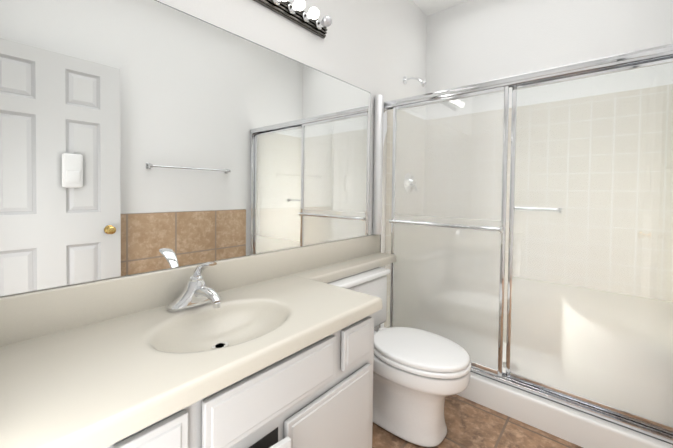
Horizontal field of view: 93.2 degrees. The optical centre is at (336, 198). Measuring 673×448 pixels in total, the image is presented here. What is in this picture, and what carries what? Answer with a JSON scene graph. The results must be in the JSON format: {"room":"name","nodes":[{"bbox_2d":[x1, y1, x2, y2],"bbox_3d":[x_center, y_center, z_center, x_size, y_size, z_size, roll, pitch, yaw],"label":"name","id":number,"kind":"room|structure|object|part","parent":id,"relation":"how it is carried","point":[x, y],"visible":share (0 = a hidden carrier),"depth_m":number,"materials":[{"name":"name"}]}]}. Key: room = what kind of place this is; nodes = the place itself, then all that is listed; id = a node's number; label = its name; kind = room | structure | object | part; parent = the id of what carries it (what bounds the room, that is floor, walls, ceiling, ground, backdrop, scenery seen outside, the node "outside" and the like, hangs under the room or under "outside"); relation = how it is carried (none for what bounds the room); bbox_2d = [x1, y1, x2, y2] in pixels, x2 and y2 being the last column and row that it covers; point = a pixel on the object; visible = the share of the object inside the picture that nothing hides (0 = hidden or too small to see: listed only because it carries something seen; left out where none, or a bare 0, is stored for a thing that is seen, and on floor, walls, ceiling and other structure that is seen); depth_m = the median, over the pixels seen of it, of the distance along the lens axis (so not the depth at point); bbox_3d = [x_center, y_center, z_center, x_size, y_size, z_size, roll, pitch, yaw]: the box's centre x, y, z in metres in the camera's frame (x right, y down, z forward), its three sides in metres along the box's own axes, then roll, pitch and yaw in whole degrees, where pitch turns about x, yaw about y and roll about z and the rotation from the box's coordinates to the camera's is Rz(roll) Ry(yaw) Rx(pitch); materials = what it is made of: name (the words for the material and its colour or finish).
{"room":"bathroom","nodes":[
{"label":"bathroom","id":0,"kind":"room"},
{"bbox_2d":[0,0,426,330],"bbox_3d":[-0.136,-0.200,1.846,0.100,2.820,2.920,2,2,40],"label":"wall","id":1,"kind":"structure","parent":0,"point":[374,48],"depth_m":2.03,"materials":[{"name":"white paint"}]},
{"bbox_2d":[0,0,370,295],"bbox_3d":[-0.374,-0.229,1.482,0.005,0.974,1.850,2,2,40],"label":"mirror","id":2,"kind":"object","parent":1,"relation":"attached to","point":[139,136],"visible":1,"depth_m":1.15,"materials":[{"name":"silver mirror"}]},
{"bbox_2d":[253,0,331,38],"bbox_3d":[-0.298,-0.946,1.460,0.118,0.080,0.825,2,2,40],"label":"sconce","id":3,"kind":"object","parent":1,"relation":"attached to","point":[294,12],"visible":1,"depth_m":1.61,"materials":[{"name":"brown metal"}]},
{"bbox_2d":[384,109,425,327],"bbox_3d":[0.567,0.193,2.601,0.007,1.780,0.665,2,2,40],"label":"tiled wall","id":4,"kind":"structure","parent":1,"relation":"attached to","point":[389,184],"depth_m":2.48,"materials":[{"name":"beige tile"}]},
{"bbox_2d":[404,173,417,192],"bbox_3d":[0.619,-0.132,2.597,0.061,0.170,0.170,2,2,40],"label":"shower valve","id":5,"kind":"object","parent":4,"relation":"attached to","point":[409,186],"depth_m":2.58,"materials":[{"name":"silver metal"}]},
{"bbox_2d":[403,76,425,86],"bbox_3d":[0.613,-0.919,2.481,0.182,0.112,0.060,2,2,40],"label":"shower head","id":6,"kind":"object","parent":1,"relation":"attached to","point":[423,83],"visible":1,"depth_m":2.48},
{"bbox_2d":[411,0,468,15],"bbox_3d":[0.528,-1.620,1.264,1.800,0.060,2.920,2,2,40],"label":"ceiling","id":7,"kind":"structure","parent":0,"point":[427,7],"depth_m":2.65,"materials":[{"name":"white paint"}]},
{"bbox_2d":[372,394,582,447],"bbox_3d":[0.208,1.203,0.989,1.800,0.060,2.040,2,2,40],"label":"floor","id":8,"kind":"structure","parent":0,"point":[470,424],"depth_m":1.58,"materials":[{"name":"tile"}]},
{"bbox_2d":[0,234,395,447],"bbox_3d":[-0.118,0.691,1.351,0.605,0.940,1.970,2,2,40],"label":"bathroom vanity","id":9,"kind":"object","parent":8,"relation":"on","point":[273,349],"visible":1,"depth_m":0.94,"materials":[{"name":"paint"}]},
{"bbox_3d":[-0.382,0.550,0.664,0.021,0.146,0.140,2,2,40],"label":"drawer","id":10,"kind":"part","parent":9,"relation":"part of","materials":[{"name":"paint"}]},
{"bbox_2d":[167,262,220,311],"bbox_3d":[-0.478,0.308,1.147,0.205,0.174,0.193,2,2,40],"label":"faucet","id":11,"kind":"object","parent":9,"relation":"on","point":[196,296],"depth_m":1.14,"materials":[{"name":"silver metal"}]},
{"bbox_3d":[-0.290,0.856,0.743,0.070,0.383,0.428,2,2,40],"label":"door","id":12,"kind":"part","parent":9,"relation":"part of","materials":[{"name":"paint"}]},
{"bbox_3d":[-0.010,0.851,1.110,0.021,0.383,0.437,2,2,40],"label":"door","id":13,"kind":"part","parent":9,"relation":"part of","materials":[{"name":"paint"}]},
{"bbox_3d":[0.079,0.544,1.204,0.021,0.146,0.174,2,2,40],"label":"drawer","id":14,"kind":"part","parent":9,"relation":"part of","materials":[{"name":"paint"}]},
{"bbox_2d":[327,267,470,446],"bbox_3d":[0.308,0.803,1.702,0.781,0.713,0.512,2,2,40],"label":"toilet","id":15,"kind":"object","parent":8,"relation":"on","point":[419,376],"visible":0.62,"depth_m":1.53,"materials":[{"name":"ceramic"}]},
{"bbox_3d":[0.098,0.610,1.879,0.222,0.338,0.512,2,2,40],"label":"tank","id":16,"kind":"part","parent":15,"relation":"part of","materials":[{"name":"ceramic"}]},
{"bbox_3d":[0.348,0.973,1.669,0.669,0.374,0.372,2,2,40],"label":"bowl","id":17,"kind":"part","parent":15,"relation":"part of","materials":[{"name":"ceramic"}]},
{"bbox_3d":[0.405,0.758,1.618,0.527,0.055,0.380,2,2,40],"label":"seat","id":18,"kind":"part","parent":15,"relation":"part of","materials":[{"name":"white plastic"}]},
{"bbox_2d":[457,372,672,447],"bbox_3d":[0.906,1.094,1.803,1.600,0.140,0.125,2,2,40],"label":"shower base","id":19,"kind":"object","parent":8,"relation":"on","point":[579,428],"depth_m":1.58,"materials":[{"name":"white plastic"}]},
{"bbox_2d":[373,43,672,444],"bbox_3d":[0.909,0.164,1.774,1.594,1.721,0.186,2,2,40],"label":"shower door","id":20,"kind":"structure","parent":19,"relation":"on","point":[447,280],"depth_m":1.77,"materials":[{"name":"clear glass"}]},
{"bbox_3d":[0.291,-0.234,2.215,0.062,0.960,0.062,2,2,40],"label":"post","id":21,"kind":"part","parent":20,"relation":"part of","materials":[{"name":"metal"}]},
{"bbox_3d":[0.650,0.176,1.984,0.723,1.627,0.062,2,2,40],"label":"panel","id":22,"kind":"part","parent":20,"relation":"part of","materials":[{"name":"clear glass"}]},
{"bbox_3d":[1.256,0.193,1.560,0.726,1.627,0.062,2,2,40],"label":"panel","id":23,"kind":"part","parent":20,"relation":"part of","materials":[{"name":"clear glass"}]},
{"bbox_2d":[503,342,579,394],"bbox_3d":[1.124,1.161,2.061,1.600,0.120,0.780,2,2,40],"label":"floor","id":24,"kind":"structure","parent":0,"point":[532,365],"depth_m":2.09,"materials":[{"name":"white plastic"}]},
{"bbox_2d":[503,362,517,369],"bbox_3d":[1.137,1.099,2.089,0.100,0.004,0.100,2,2,40],"label":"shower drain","id":25,"kind":"structure","parent":24,"relation":"on","point":[504,364],"depth_m":2.09,"materials":[{"name":"silver metal"}]},
{"bbox_2d":[560,296,672,425],"bbox_3d":[1.558,0.892,1.770,0.560,0.440,0.640,2,2,40],"label":"shower seat","id":26,"kind":"object","parent":24,"relation":"on","point":[616,361],"depth_m":1.64,"materials":[{"name":"beige plastic"}]},
{"bbox_2d":[425,0,672,119],"bbox_3d":[1.426,-0.192,2.367,1.600,2.820,0.100,2,2,40],"label":"wall","id":27,"kind":"structure","parent":0,"point":[469,42],"depth_m":2.28,"materials":[{"name":"white paint"}]},
{"bbox_2d":[424,84,672,357],"bbox_3d":[1.386,0.208,2.334,1.586,1.780,0.007,2,2,40],"label":"shower wall tile","id":28,"kind":"structure","parent":27,"relation":"attached to","point":[626,161],"depth_m":2.14,"materials":[{"name":"beige tile"}]}
]}

